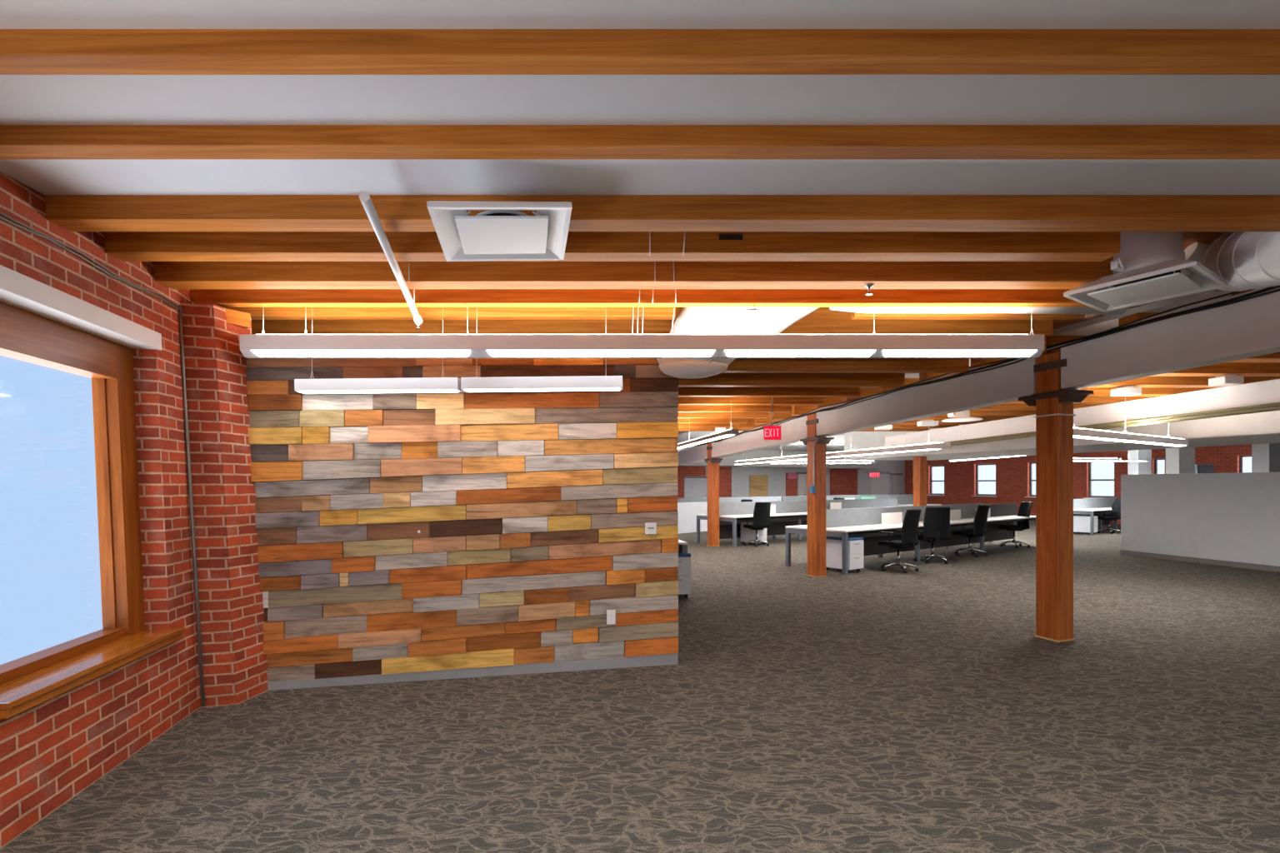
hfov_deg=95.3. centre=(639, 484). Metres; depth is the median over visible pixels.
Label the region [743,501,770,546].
office chair
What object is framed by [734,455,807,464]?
linear pendant light
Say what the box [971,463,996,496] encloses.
window
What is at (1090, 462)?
window
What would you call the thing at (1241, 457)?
window
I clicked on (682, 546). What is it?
desk
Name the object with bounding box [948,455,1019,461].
linear pendant light
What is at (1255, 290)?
cable
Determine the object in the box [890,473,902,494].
door
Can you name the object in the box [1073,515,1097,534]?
pedestal
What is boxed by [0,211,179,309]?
cable
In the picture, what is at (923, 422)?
junction box
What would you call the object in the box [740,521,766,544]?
pedestal
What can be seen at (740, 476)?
wall
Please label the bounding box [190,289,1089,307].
joist
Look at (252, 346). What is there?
linear pendant light
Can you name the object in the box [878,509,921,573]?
office chair
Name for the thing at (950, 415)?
junction box
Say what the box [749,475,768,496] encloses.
plywood board
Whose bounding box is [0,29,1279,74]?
joist
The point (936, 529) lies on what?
office chair
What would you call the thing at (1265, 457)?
column
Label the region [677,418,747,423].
joist
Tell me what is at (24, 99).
ceiling
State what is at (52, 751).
wall
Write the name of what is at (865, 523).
desk
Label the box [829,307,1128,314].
duct
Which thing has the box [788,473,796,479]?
notice
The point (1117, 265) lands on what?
clamp
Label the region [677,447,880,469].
ceiling
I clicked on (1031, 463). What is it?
window
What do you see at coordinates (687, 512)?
partition
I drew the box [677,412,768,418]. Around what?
joist
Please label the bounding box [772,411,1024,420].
joist
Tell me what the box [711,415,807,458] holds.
girder
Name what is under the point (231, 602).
brick column
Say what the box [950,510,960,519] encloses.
screen
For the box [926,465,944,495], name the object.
window
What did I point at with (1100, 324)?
ceiling
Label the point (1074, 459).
linear pendant light
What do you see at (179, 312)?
conduit
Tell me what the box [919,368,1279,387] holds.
joist
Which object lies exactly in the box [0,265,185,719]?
window
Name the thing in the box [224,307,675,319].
joist
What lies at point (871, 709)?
floor
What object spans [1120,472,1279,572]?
wall
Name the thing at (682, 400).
joist
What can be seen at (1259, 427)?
beam
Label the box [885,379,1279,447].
girder
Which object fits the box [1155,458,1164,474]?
window
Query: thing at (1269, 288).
cable
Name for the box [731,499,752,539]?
office chair
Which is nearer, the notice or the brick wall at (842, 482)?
the notice
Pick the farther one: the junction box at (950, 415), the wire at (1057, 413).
the junction box at (950, 415)
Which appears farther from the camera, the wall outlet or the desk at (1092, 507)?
the desk at (1092, 507)
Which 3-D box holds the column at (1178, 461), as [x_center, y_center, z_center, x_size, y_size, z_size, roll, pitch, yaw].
[14.537,0.060,15.700,0.421,2.880,0.400,0,0,0]
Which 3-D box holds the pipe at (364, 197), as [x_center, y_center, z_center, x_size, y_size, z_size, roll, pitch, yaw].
[-1.410,-1.214,3.414,0.060,0.113,1.950,0,0,-14]
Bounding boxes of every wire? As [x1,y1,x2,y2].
[408,263,409,280]
[413,289,414,303]
[632,307,633,334]
[637,307,638,334]
[642,307,643,334]
[649,231,650,254]
[654,261,655,281]
[672,261,674,281]
[675,289,676,303]
[682,231,685,254]
[1033,413,1075,417]
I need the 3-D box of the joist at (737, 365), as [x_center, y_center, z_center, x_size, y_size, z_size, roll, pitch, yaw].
[0.180,-1.415,6.555,6.959,0.290,0.130,0,0,0]
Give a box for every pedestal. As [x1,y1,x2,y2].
[677,550,690,598]
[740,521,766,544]
[826,535,863,573]
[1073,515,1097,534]
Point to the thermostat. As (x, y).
(650, 528)
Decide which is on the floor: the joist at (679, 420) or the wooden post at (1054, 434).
the wooden post at (1054, 434)
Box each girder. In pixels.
[677,444,707,466]
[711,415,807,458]
[816,358,1035,436]
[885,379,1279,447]
[1060,287,1279,389]
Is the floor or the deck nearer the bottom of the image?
the floor
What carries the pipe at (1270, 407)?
attached to the girder at (1265, 392)
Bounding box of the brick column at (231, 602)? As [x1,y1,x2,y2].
[180,301,268,708]
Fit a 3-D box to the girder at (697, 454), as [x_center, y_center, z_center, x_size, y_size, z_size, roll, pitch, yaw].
[1.254,-0.767,16.641,0.220,0.494,4.630,0,0,-13]
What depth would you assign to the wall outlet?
4.72 m
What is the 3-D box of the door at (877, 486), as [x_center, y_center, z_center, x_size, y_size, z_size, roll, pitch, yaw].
[12.102,0.435,29.451,1.540,2.130,0.100,0,0,-28]
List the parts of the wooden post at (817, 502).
plate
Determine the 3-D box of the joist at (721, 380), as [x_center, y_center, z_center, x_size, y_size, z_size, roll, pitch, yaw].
[0.041,-1.415,7.505,6.681,0.290,0.130,0,0,0]
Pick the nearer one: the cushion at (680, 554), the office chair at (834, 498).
the cushion at (680, 554)
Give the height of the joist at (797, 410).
0.228 m
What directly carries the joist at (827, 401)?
attached to the ceiling at (1100, 324)
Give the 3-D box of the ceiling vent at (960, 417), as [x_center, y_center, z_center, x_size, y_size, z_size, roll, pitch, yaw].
[5.300,-1.220,9.600,0.600,0.320,0.600,0,0,0]
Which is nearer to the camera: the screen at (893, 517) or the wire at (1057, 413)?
the wire at (1057, 413)
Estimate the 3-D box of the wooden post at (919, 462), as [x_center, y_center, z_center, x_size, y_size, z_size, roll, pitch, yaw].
[6.864,0.403,14.300,0.230,2.195,0.230,0,0,-21]
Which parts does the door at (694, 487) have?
frame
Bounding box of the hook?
[745,304,759,310]
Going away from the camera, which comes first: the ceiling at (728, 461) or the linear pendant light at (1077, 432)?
the linear pendant light at (1077, 432)
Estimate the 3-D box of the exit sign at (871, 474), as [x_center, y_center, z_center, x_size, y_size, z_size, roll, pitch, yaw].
[10.540,-0.449,26.217,0.450,0.220,0.045,0,0,11]
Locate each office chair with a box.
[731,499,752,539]
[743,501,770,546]
[833,497,844,499]
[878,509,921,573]
[914,506,950,564]
[952,505,989,557]
[1000,501,1032,548]
[1097,498,1120,534]
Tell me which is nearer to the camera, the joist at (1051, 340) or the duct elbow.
the duct elbow
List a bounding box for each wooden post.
[704,443,722,546]
[800,413,834,577]
[913,456,926,505]
[1018,351,1093,642]
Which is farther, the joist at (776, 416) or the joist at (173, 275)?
the joist at (776, 416)
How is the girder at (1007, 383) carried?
on the wooden post at (817, 502)
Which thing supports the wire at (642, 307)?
attached to the joist at (256, 313)
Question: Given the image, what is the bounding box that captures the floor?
[0,520,1279,852]
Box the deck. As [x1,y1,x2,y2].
[678,231,1227,432]
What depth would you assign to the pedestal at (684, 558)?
7.65 m
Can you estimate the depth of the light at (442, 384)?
4.15 m
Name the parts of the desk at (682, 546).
leg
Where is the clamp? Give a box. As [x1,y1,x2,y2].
[1110,258,1126,271]
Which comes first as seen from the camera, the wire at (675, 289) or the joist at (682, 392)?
the wire at (675, 289)
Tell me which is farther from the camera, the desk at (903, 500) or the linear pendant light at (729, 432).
the desk at (903, 500)
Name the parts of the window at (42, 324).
head rail, rail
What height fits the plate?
0.030 m
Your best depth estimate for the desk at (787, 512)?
15.60 m
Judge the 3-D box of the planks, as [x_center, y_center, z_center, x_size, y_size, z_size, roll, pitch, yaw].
[-1.417,0.187,4.513,3.537,2.512,0.036,0,0,-11]
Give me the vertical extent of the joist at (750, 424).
0.228 m
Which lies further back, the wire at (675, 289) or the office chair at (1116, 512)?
the office chair at (1116, 512)
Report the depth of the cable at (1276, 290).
5.33 m
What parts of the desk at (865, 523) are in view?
leg, rail, leg, divider panel, leg, modesty panel, leg, monitor panel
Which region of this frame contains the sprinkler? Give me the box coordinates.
[864,283,874,295]
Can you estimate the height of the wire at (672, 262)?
0.124 m
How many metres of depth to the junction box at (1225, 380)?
6.67 m
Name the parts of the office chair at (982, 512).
armrest, seat, frame, backrest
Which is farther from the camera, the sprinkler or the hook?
the hook
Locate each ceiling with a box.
[0,0,1279,194]
[677,289,1251,458]
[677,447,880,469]
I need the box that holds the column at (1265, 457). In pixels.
[1251,443,1279,472]
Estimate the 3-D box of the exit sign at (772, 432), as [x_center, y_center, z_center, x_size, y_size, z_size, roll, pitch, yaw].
[1.899,-0.957,8.370,0.250,0.627,0.060,0,0,6]
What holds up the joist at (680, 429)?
attached to the deck
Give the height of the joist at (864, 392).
0.228 m
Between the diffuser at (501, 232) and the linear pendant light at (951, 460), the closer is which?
the diffuser at (501, 232)
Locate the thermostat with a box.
[645,522,656,534]
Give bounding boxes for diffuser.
[426,200,572,261]
[1063,231,1229,312]
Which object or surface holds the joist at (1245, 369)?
attached to the ceiling at (1100, 324)
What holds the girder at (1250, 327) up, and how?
on the wooden post at (1054, 434)
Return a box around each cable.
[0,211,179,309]
[697,288,1279,446]
[698,285,1279,444]
[700,290,1243,444]
[706,286,1269,443]
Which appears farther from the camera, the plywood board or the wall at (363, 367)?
the plywood board
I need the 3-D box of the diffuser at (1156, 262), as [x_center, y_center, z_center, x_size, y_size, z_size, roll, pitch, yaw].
[3.130,-1.411,3.620,0.630,0.428,0.630,0,0,-33]
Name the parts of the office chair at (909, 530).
armrest, seat, frame, backrest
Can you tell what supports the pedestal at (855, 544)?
on the floor
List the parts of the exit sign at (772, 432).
hanging rod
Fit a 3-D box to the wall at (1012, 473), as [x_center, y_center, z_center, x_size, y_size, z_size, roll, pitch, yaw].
[23.374,-0.050,12.555,0.350,3.100,40.500,0,0,-28]
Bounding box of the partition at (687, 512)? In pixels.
[677,501,707,534]
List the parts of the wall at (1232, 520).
baseboard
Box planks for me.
[245,357,678,682]
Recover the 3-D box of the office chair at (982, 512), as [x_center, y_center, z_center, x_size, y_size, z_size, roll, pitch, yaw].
[7.002,0.957,12.343,0.630,1.086,0.684,0,0,-35]
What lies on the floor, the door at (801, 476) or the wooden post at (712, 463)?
the wooden post at (712, 463)
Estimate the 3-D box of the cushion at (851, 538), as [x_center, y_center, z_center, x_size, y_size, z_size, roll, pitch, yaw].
[3.537,0.925,10.163,0.410,0.050,0.530,0,0,-35]
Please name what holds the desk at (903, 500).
on the floor
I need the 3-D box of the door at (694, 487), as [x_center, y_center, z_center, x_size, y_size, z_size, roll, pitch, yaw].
[2.319,0.570,24.283,1.215,1.860,0.150,0,0,-28]
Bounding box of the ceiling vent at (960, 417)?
[941,410,983,422]
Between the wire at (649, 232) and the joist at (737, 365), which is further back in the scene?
the joist at (737, 365)
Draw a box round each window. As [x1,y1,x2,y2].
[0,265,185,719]
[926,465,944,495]
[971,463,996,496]
[1024,462,1035,497]
[1083,461,1114,498]
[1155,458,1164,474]
[1239,455,1251,472]
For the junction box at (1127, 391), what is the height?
0.120 m
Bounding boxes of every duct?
[656,307,819,378]
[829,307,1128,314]
[1201,231,1279,291]
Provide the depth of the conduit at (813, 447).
9.47 m
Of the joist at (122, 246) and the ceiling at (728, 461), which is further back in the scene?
the ceiling at (728, 461)
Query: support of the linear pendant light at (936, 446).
hanging from the beam
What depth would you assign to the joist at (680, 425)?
12.80 m
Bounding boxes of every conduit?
[177,305,205,707]
[813,446,814,485]
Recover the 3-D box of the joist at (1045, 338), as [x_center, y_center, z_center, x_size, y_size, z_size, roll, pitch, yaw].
[0.309,-1.415,5.670,7.219,0.290,0.100,0,0,0]
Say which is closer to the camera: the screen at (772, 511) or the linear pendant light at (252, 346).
the linear pendant light at (252, 346)
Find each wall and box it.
[0,171,199,849]
[252,366,677,665]
[677,465,731,498]
[680,460,904,497]
[785,473,797,496]
[830,469,857,495]
[905,444,1251,524]
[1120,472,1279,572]
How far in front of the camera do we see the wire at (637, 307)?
4.38 m
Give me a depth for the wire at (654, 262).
3.62 m
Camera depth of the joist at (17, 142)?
2.18 m
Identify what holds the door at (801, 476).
in the wall at (740, 476)
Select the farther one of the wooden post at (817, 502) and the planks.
the wooden post at (817, 502)
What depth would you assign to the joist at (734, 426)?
13.66 m
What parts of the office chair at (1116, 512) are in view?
seat, backrest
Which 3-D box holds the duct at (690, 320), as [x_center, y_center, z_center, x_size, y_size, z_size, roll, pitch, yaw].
[0.874,-1.180,4.600,1.485,0.678,0.733,0,0,0]
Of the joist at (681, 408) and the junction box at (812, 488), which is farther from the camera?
the joist at (681, 408)
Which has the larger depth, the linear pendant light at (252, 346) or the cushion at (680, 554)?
the cushion at (680, 554)
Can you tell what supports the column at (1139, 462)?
on the floor
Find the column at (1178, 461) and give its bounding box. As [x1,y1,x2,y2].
[1165,447,1194,474]
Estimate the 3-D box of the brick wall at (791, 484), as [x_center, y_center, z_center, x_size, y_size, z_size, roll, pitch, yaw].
[6.962,0.475,26.779,0.651,2.050,0.050,0,0,-28]
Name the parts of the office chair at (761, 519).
seat, frame, backrest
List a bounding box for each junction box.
[809,485,815,493]
[874,425,892,429]
[916,420,938,426]
[947,410,969,417]
[1110,385,1141,396]
[1208,374,1244,386]
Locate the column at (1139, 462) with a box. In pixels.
[1127,449,1151,474]
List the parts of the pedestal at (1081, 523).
drawer, drawer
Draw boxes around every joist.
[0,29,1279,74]
[0,125,1279,159]
[45,195,1279,231]
[103,231,1120,261]
[154,256,1113,289]
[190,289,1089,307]
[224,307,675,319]
[251,307,1053,337]
[677,405,791,412]
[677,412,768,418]
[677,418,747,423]
[678,373,904,387]
[678,387,859,396]
[678,396,823,404]
[678,423,729,427]
[678,427,714,431]
[720,358,969,373]
[725,423,929,431]
[739,418,959,428]
[754,412,989,424]
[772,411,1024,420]
[791,405,1035,415]
[814,396,1104,410]
[842,387,1154,404]
[850,312,1084,319]
[877,378,1217,396]
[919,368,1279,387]
[970,358,1279,376]
[1040,335,1279,362]
[1041,337,1046,354]
[1118,312,1175,326]
[1230,289,1254,299]
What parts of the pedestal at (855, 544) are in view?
drawer, drawer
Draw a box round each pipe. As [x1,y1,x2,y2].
[359,191,423,329]
[945,402,1279,445]
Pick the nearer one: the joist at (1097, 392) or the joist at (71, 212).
the joist at (71, 212)
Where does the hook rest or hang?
attached to the joist at (221, 297)
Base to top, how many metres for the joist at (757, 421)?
0.228 m
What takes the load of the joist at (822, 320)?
attached to the deck
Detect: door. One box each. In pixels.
[683,475,707,498]
[796,472,806,495]
[868,472,889,494]
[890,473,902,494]
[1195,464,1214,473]
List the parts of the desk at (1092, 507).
rail, leg, divider panel, leg, modesty panel, leg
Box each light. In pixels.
[240,327,1044,358]
[294,308,461,394]
[460,308,623,392]
[677,425,739,449]
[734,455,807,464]
[770,460,876,463]
[826,417,950,458]
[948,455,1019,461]
[1073,395,1188,446]
[1073,450,1129,461]
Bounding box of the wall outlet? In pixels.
[606,610,615,624]
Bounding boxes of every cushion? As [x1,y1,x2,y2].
[678,550,690,557]
[826,535,863,541]
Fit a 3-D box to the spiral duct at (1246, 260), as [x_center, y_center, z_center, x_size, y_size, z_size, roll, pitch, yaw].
[3.404,-1.203,2.910,0.407,0.748,1.638,0,0,23]
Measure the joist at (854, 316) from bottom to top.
0.290 m
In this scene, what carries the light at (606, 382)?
hanging from the joist at (221, 297)
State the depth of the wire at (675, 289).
4.06 m
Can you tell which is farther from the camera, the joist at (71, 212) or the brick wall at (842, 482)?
the brick wall at (842, 482)
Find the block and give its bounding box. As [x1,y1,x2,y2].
[225,308,249,329]
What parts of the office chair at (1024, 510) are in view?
seat, backrest, frame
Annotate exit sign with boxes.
[763,396,781,439]
[869,472,879,477]
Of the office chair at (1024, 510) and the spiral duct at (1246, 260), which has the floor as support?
the office chair at (1024, 510)
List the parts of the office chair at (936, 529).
seat, frame, backrest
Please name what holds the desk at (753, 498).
on the floor
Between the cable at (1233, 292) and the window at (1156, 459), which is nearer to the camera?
the cable at (1233, 292)
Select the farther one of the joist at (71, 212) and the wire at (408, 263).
the wire at (408, 263)
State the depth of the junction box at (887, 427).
12.10 m
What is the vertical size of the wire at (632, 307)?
0.213 m
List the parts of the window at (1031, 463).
frame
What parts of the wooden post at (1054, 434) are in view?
plate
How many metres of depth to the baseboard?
4.57 m
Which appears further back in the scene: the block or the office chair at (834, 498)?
the office chair at (834, 498)
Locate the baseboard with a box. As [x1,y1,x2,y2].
[267,653,678,690]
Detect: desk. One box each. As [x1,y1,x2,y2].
[677,495,799,509]
[678,540,687,598]
[696,498,897,547]
[781,494,941,506]
[785,503,1035,574]
[1073,497,1117,534]
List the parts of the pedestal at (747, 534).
drawer, drawer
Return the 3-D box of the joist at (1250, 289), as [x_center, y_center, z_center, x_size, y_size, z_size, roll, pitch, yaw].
[6.580,-1.385,4.400,4.039,0.228,0.200,0,0,0]
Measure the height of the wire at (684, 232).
0.127 m
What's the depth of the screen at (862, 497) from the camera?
21.00 m
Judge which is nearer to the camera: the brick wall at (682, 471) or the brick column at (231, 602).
the brick column at (231, 602)
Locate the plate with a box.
[719,234,742,239]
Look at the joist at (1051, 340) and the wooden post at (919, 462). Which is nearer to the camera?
the joist at (1051, 340)
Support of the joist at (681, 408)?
attached to the deck
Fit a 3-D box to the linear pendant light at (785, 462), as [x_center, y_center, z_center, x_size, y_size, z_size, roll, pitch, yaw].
[6.447,-1.105,20.300,4.561,0.790,0.120,0,0,-23]
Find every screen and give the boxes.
[770,505,775,514]
[830,502,841,509]
[860,496,875,499]
[880,512,902,524]
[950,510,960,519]
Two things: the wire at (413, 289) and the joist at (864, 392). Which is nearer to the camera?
the wire at (413, 289)
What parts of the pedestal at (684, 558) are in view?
drawer, drawer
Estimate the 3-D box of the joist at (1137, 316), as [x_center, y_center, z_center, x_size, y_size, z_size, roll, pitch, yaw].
[6.466,-1.385,5.180,4.268,0.228,0.200,0,0,0]
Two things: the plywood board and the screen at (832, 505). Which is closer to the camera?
the screen at (832, 505)
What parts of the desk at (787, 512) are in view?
leg, rail, leg, modesty panel, leg, divider panel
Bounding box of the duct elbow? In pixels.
[1181,242,1209,274]
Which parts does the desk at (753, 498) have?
divider panel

